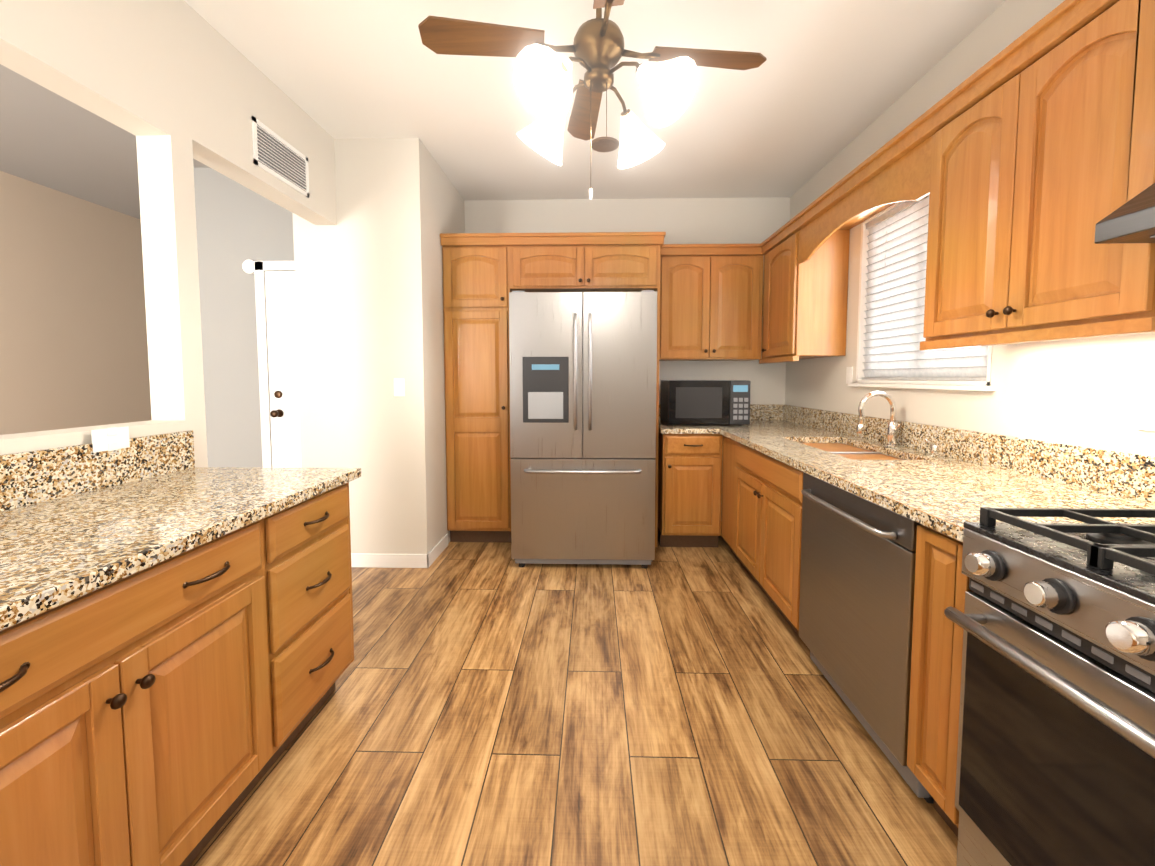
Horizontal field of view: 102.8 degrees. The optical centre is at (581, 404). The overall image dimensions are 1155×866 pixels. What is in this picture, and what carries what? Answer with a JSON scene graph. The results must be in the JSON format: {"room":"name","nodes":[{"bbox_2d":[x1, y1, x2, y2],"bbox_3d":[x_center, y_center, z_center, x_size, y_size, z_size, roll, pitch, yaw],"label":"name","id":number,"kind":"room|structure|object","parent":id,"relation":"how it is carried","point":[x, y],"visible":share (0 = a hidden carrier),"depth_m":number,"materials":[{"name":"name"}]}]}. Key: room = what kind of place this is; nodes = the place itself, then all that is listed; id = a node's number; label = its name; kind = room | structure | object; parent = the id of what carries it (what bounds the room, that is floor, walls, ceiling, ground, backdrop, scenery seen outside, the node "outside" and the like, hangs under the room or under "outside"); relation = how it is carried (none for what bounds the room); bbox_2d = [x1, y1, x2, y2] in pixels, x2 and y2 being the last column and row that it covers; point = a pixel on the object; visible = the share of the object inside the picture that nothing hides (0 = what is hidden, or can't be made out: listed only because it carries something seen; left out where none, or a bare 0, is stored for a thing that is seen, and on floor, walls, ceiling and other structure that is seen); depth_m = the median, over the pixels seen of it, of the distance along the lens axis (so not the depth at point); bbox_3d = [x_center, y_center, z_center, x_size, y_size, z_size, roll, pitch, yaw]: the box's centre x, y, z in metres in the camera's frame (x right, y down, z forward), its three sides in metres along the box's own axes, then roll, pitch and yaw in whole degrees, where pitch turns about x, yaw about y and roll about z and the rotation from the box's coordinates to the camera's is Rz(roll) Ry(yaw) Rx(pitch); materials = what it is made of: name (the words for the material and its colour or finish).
{"room":"kitchen","nodes":[
{"label":"kitchen","id":0,"kind":"room"},
{"bbox_2d":[0,171,151,434],"bbox_3d":[-4.417,-0.232,1.805,0.100,2.820,7.800,0,3,1],"label":"wall","id":1,"kind":"structure","parent":0,"point":[73,342],"depth_m":3.88,"materials":[{"name":"beige paint"}]},
{"bbox_2d":[0,0,336,466],"bbox_3d":[-1.730,-0.151,0.451,0.140,2.820,5.220,0,3,1],"label":"wall","id":2,"kind":"structure","parent":0,"point":[175,87],"depth_m":1.86,"materials":[{"name":"white paint"}]},
{"bbox_2d":[252,116,309,197],"bbox_3d":[-1.603,-1.311,2.476,0.009,0.225,0.435,0,3,1],"label":"air vent","id":3,"kind":"object","parent":2,"relation":"in","point":[279,157],"visible":1,"depth_m":2.44,"materials":[{"name":"white metal"}]},
{"bbox_2d":[194,168,213,466],"bbox_3d":[-2.799,-0.395,4.561,0.100,2.820,2.200,0,3,1],"label":"wall","id":4,"kind":"structure","parent":0,"point":[201,240],"depth_m":3.45,"materials":[{"name":"paint"}]},
{"bbox_2d":[202,168,293,466],"bbox_3d":[-1.945,-0.331,3.492,1.620,2.820,0.100,0,3,1],"label":"wall","id":5,"kind":"structure","parent":0,"point":[237,225],"depth_m":3.43,"materials":[{"name":"paint"}]},
{"bbox_2d":[242,259,253,273],"bbox_3d":[-2.446,-1.017,3.400,0.098,0.100,0.024,0,3,1],"label":"door chime","id":6,"kind":"object","parent":5,"relation":"attached to","point":[248,266],"visible":0.71,"depth_m":3.39,"materials":[{"name":"white plastic"}]},
{"bbox_2d":[254,261,301,467],"bbox_3d":[-1.898,0.019,3.402,0.984,2.132,0.116,0,3,1],"label":"hall door","id":7,"kind":"structure","parent":5,"relation":"in","point":[275,296],"depth_m":3.40,"materials":[{"name":"white paint"}]},
{"bbox_2d":[293,138,440,553],"bbox_3d":[-1.462,-0.314,3.190,0.840,2.820,0.280,0,3,1],"label":"wall","id":8,"kind":"structure","parent":0,"point":[365,293],"depth_m":3.05,"materials":[{"name":"white paint"}]},
{"bbox_2d":[351,553,428,567],"bbox_3d":[-1.460,1.055,3.124,0.852,0.095,0.012,0,3,1],"label":"baseboard","id":9,"kind":"structure","parent":8,"relation":"attached to","point":[367,560],"depth_m":3.12,"materials":[{"name":"white paint"}]},
{"bbox_2d":[394,378,404,395],"bbox_3d":[-1.209,-0.115,3.047,0.072,0.118,0.015,0,3,1],"label":"light switch","id":10,"kind":"object","parent":8,"relation":"attached to","point":[399,386],"visible":1,"depth_m":3.05,"materials":[{"name":"white plastic"}]},
{"bbox_2d":[434,159,464,542],"bbox_3d":[-1.078,-0.347,3.765,0.100,2.820,0.890,0,3,1],"label":"wall","id":11,"kind":"structure","parent":0,"point":[449,210],"depth_m":3.43,"materials":[{"name":"white paint"}]},
{"bbox_2d":[427,533,447,567],"bbox_3d":[-1.035,1.044,3.321,0.012,0.095,0.425,0,3,1],"label":"baseboard","id":12,"kind":"structure","parent":11,"relation":"attached to","point":[436,551],"depth_m":3.29,"materials":[{"name":"white paint"}]},
{"bbox_2d":[0,0,1005,219],"bbox_3d":[-1.313,-1.685,1.642,6.310,0.100,7.800,0,3,1],"label":"ceiling","id":13,"kind":"structure","parent":0,"point":[818,89],"depth_m":2.49,"materials":[{"name":"white paint"}]},
{"bbox_2d":[418,0,766,199],"bbox_3d":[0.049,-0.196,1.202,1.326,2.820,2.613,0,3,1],"label":"ceiling fan","id":14,"kind":"object","parent":13,"relation":"hanging from","point":[546,89],"visible":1,"depth_m":1.72,"materials":[{"name":"brown metal"}]},
{"bbox_2d":[590,137,618,151],"bbox_3d":[0.150,-1.710,3.038,0.190,0.014,0.190,0,3,1],"label":"pendant","id":15,"kind":"object","parent":13,"relation":"in","point":[603,144],"visible":1,"depth_m":3.02,"materials":[{"name":"brown"}]},
{"bbox_2d":[190,522,957,865],"bbox_3d":[-1.313,1.230,1.815,6.310,0.100,7.800,0,3,1],"label":"floor","id":16,"kind":"structure","parent":0,"point":[490,704],"depth_m":1.64,"materials":[{"name":"brown wood"}]},
{"bbox_2d":[0,514,283,865],"bbox_3d":[-1.297,0.791,0.971,0.699,0.876,0.870,0,3,1],"label":"base cabinet","id":17,"kind":"object","parent":16,"relation":"on","point":[176,644],"depth_m":1.00,"materials":[{"name":"brown wood"}]},
{"bbox_2d":[0,466,360,633],"bbox_3d":[-1.281,0.348,0.707,0.694,0.037,2.396,0,3,1],"label":"countertop","id":18,"kind":"structure","parent":17,"relation":"on","point":[55,553],"depth_m":1.17,"materials":[{"name":"beige stone"}]},
{"bbox_2d":[91,426,129,452],"bbox_3d":[-1.607,0.117,1.576,0.008,0.080,0.120,0,3,1],"label":"outlet","id":19,"kind":"object","parent":18,"relation":"attached to","point":[112,439],"visible":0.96,"depth_m":1.57,"materials":[{"name":"white plastic"}]},
{"bbox_2d":[276,478,356,750],"bbox_3d":[-1.281,0.751,1.654,0.699,0.876,0.498,0,3,1],"label":"base cabinet","id":20,"kind":"object","parent":16,"relation":"on","point":[314,571],"depth_m":1.61,"materials":[{"name":"brown wood"}]},
{"bbox_2d":[440,233,511,541],"bbox_3d":[-0.774,-0.103,3.754,0.505,2.332,0.683,0,3,1],"label":"tall cabinet","id":21,"kind":"object","parent":16,"relation":"on","point":[484,274],"depth_m":3.44,"materials":[{"name":"brown wood"}]},
{"bbox_2d":[509,290,656,568],"bbox_3d":[0.017,0.155,3.500,0.955,1.847,1.084,0,3,1],"label":"fridge","id":22,"kind":"object","parent":16,"relation":"on","point":[583,365],"visible":1,"depth_m":3.02,"materials":[{"name":"grey metal"}]},
{"bbox_2d":[512,232,665,546],"bbox_3d":[0.044,-0.101,3.734,1.133,2.332,0.683,0,3,1],"label":"tall cabinet","id":23,"kind":"object","parent":16,"relation":"on","point":[582,262],"depth_m":3.37,"materials":[{"name":"brown wood"}]},
{"bbox_2d":[658,435,717,546],"bbox_3d":[0.820,0.628,3.740,0.436,0.876,0.718,0,3,1],"label":"base cabinet","id":24,"kind":"object","parent":16,"relation":"on","point":[687,464],"depth_m":3.39,"materials":[{"name":"brown wood"}]},
{"bbox_2d":[659,419,717,434],"bbox_3d":[0.793,0.171,3.694,0.417,0.037,0.714,0,3,1],"label":"countertop","id":25,"kind":"structure","parent":24,"relation":"on","point":[664,428],"depth_m":3.35,"materials":[{"name":"beige stone"}]},
{"bbox_2d":[718,435,733,545],"bbox_3d":[1.380,0.660,3.203,0.746,0.876,0.365,0,3,1],"label":"base cabinet","id":26,"kind":"object","parent":16,"relation":"on","point":[727,445],"depth_m":3.31,"materials":[{"name":"brown wood"}]},
{"bbox_2d":[730,443,857,650],"bbox_3d":[1.364,0.699,2.541,0.746,0.876,0.963,0,3,1],"label":"base cabinet","id":27,"kind":"object","parent":16,"relation":"on","point":[766,497],"depth_m":2.44,"materials":[{"name":"brown wood"}]},
{"bbox_2d":[799,472,933,803],"bbox_3d":[1.304,0.748,1.705,0.772,0.872,0.703,0,3,1],"label":"dishwasher","id":28,"kind":"object","parent":16,"relation":"on","point":[857,575],"visible":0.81,"depth_m":1.59,"materials":[{"name":"grey metal"}]},
{"bbox_2d":[907,526,971,836],"bbox_3d":[1.333,0.775,1.249,0.748,0.876,0.199,0,3,1],"label":"base cabinet","id":29,"kind":"object","parent":16,"relation":"on","point":[940,583],"depth_m":1.25,"materials":[{"name":"brown wood"}]},
{"bbox_2d":[710,419,1154,546],"bbox_3d":[1.346,0.237,2.579,0.748,0.037,2.919,0,3,1],"label":"countertop","id":30,"kind":"structure","parent":29,"relation":"on","point":[941,493],"depth_m":1.62,"materials":[{"name":"beige stone"}]},
{"bbox_2d":[661,380,750,425],"bbox_3d":[0.970,-0.022,3.698,0.610,0.346,0.422,0,3,1],"label":"microwave","id":31,"kind":"object","parent":30,"relation":"on","point":[719,402],"visible":1,"depth_m":3.49,"materials":[{"name":"black plastic"}]},
{"bbox_2d":[786,435,921,458],"bbox_3d":[1.420,0.333,2.486,0.397,0.211,0.828,0,3,1],"label":"sink","id":32,"kind":"object","parent":30,"relation":"in","point":[851,447],"depth_m":2.63,"materials":[{"name":"silver metal"}]},
{"bbox_2d":[854,391,905,446],"bbox_3d":[1.582,0.078,2.431,0.218,0.299,0.132,0,3,1],"label":"faucet","id":33,"kind":"object","parent":30,"relation":"on","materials":[{"name":"silver metal"}]},
{"bbox_2d":[922,439,941,454],"bbox_3d":[1.639,0.203,2.163,0.063,0.081,0.032,0,3,1],"label":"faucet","id":34,"kind":"object","parent":30,"relation":"on","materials":[{"name":"silver metal"}]},
{"bbox_2d":[944,507,1154,865],"bbox_3d":[1.262,0.755,0.761,0.800,0.973,0.770,0,3,1],"label":"range","id":35,"kind":"object","parent":16,"relation":"on","point":[1056,739],"visible":1,"depth_m":0.92,"materials":[{"name":"silver metal"}]},
{"bbox_2d":[464,197,789,521],"bbox_3d":[0.391,-0.368,4.113,3.020,2.820,0.120,0,3,1],"label":"wall","id":36,"kind":"structure","parent":0,"point":[718,220],"depth_m":3.98,"materials":[{"name":"white paint"}]},
{"bbox_2d":[659,244,758,360],"bbox_3d":[1.031,-0.823,3.822,0.823,0.903,0.373,0,3,1],"label":"upper cabinet","id":37,"kind":"object","parent":36,"relation":"attached to","point":[709,293],"depth_m":3.66,"materials":[{"name":"brown wood"}]},
{"bbox_2d":[785,0,1154,455],"bbox_3d":[1.764,-0.181,0.949,0.120,2.820,6.390,0,3,1],"label":"wall","id":38,"kind":"structure","parent":0,"point":[1084,392],"depth_m":1.90,"materials":[{"name":"white paint"}]},
{"bbox_2d":[755,223,786,359],"bbox_3d":[1.575,-0.796,3.359,0.374,0.903,0.613,0,3,1],"label":"upper cabinet","id":39,"kind":"object","parent":38,"relation":"attached to","point":[773,297],"depth_m":3.41,"materials":[{"name":"brown wood"}]},
{"bbox_2d":[846,367,852,383],"bbox_3d":[1.750,-0.193,3.018,0.008,0.110,0.070,0,3,1],"label":"outlet","id":40,"kind":"object","parent":38,"relation":"attached to","point":[849,374],"visible":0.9,"depth_m":3.01,"materials":[{"name":"white plastic"}]},
{"bbox_2d":[787,117,1002,359],"bbox_3d":[1.553,-0.741,2.443,0.374,0.903,1.224,0,3,1],"label":"upper cabinet","id":41,"kind":"object","parent":38,"relation":"attached to","point":[818,237],"depth_m":2.98,"materials":[{"name":"brown wood"}]},
{"bbox_2d":[848,201,995,390],"bbox_3d":[1.773,-0.604,2.422,0.135,1.034,1.060,0,3,1],"label":"window","id":42,"kind":"structure","parent":38,"relation":"in","point":[980,385],"depth_m":2.74,"materials":[{"name":"white paint"}]},
{"bbox_2d":[862,195,987,380],"bbox_3d":[1.775,-0.614,2.421,0.040,0.966,0.952,0,3,1],"label":"window blind","id":43,"kind":"object","parent":42,"relation":"attached to","point":[896,273],"visible":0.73,"depth_m":2.55,"materials":[{"name":"grey plastic"}]},
{"bbox_2d":[915,0,1154,343],"bbox_3d":[1.528,-0.683,1.450,0.374,0.903,0.766,0,3,1],"label":"upper cabinet","id":44,"kind":"object","parent":38,"relation":"attached to","point":[1025,161],"depth_m":1.38,"materials":[{"name":"brown wood"}]},
{"bbox_2d":[1127,0,1154,323],"bbox_3d":[1.509,-0.637,0.685,0.374,0.903,0.767,0,3,1],"label":"upper cabinet","id":45,"kind":"object","parent":38,"relation":"attached to","point":[1141,298],"depth_m":1.11,"materials":[{"name":"brown wood"}]},
{"bbox_2d":[1094,183,1154,243],"bbox_3d":[1.446,-0.466,0.697,0.497,0.235,0.759,0,3,1],"label":"range hood","id":46,"kind":"object","parent":45,"relation":"attached to","point":[1132,220],"visible":1,"depth_m":1.03,"materials":[{"name":"silver metal"}]}
]}

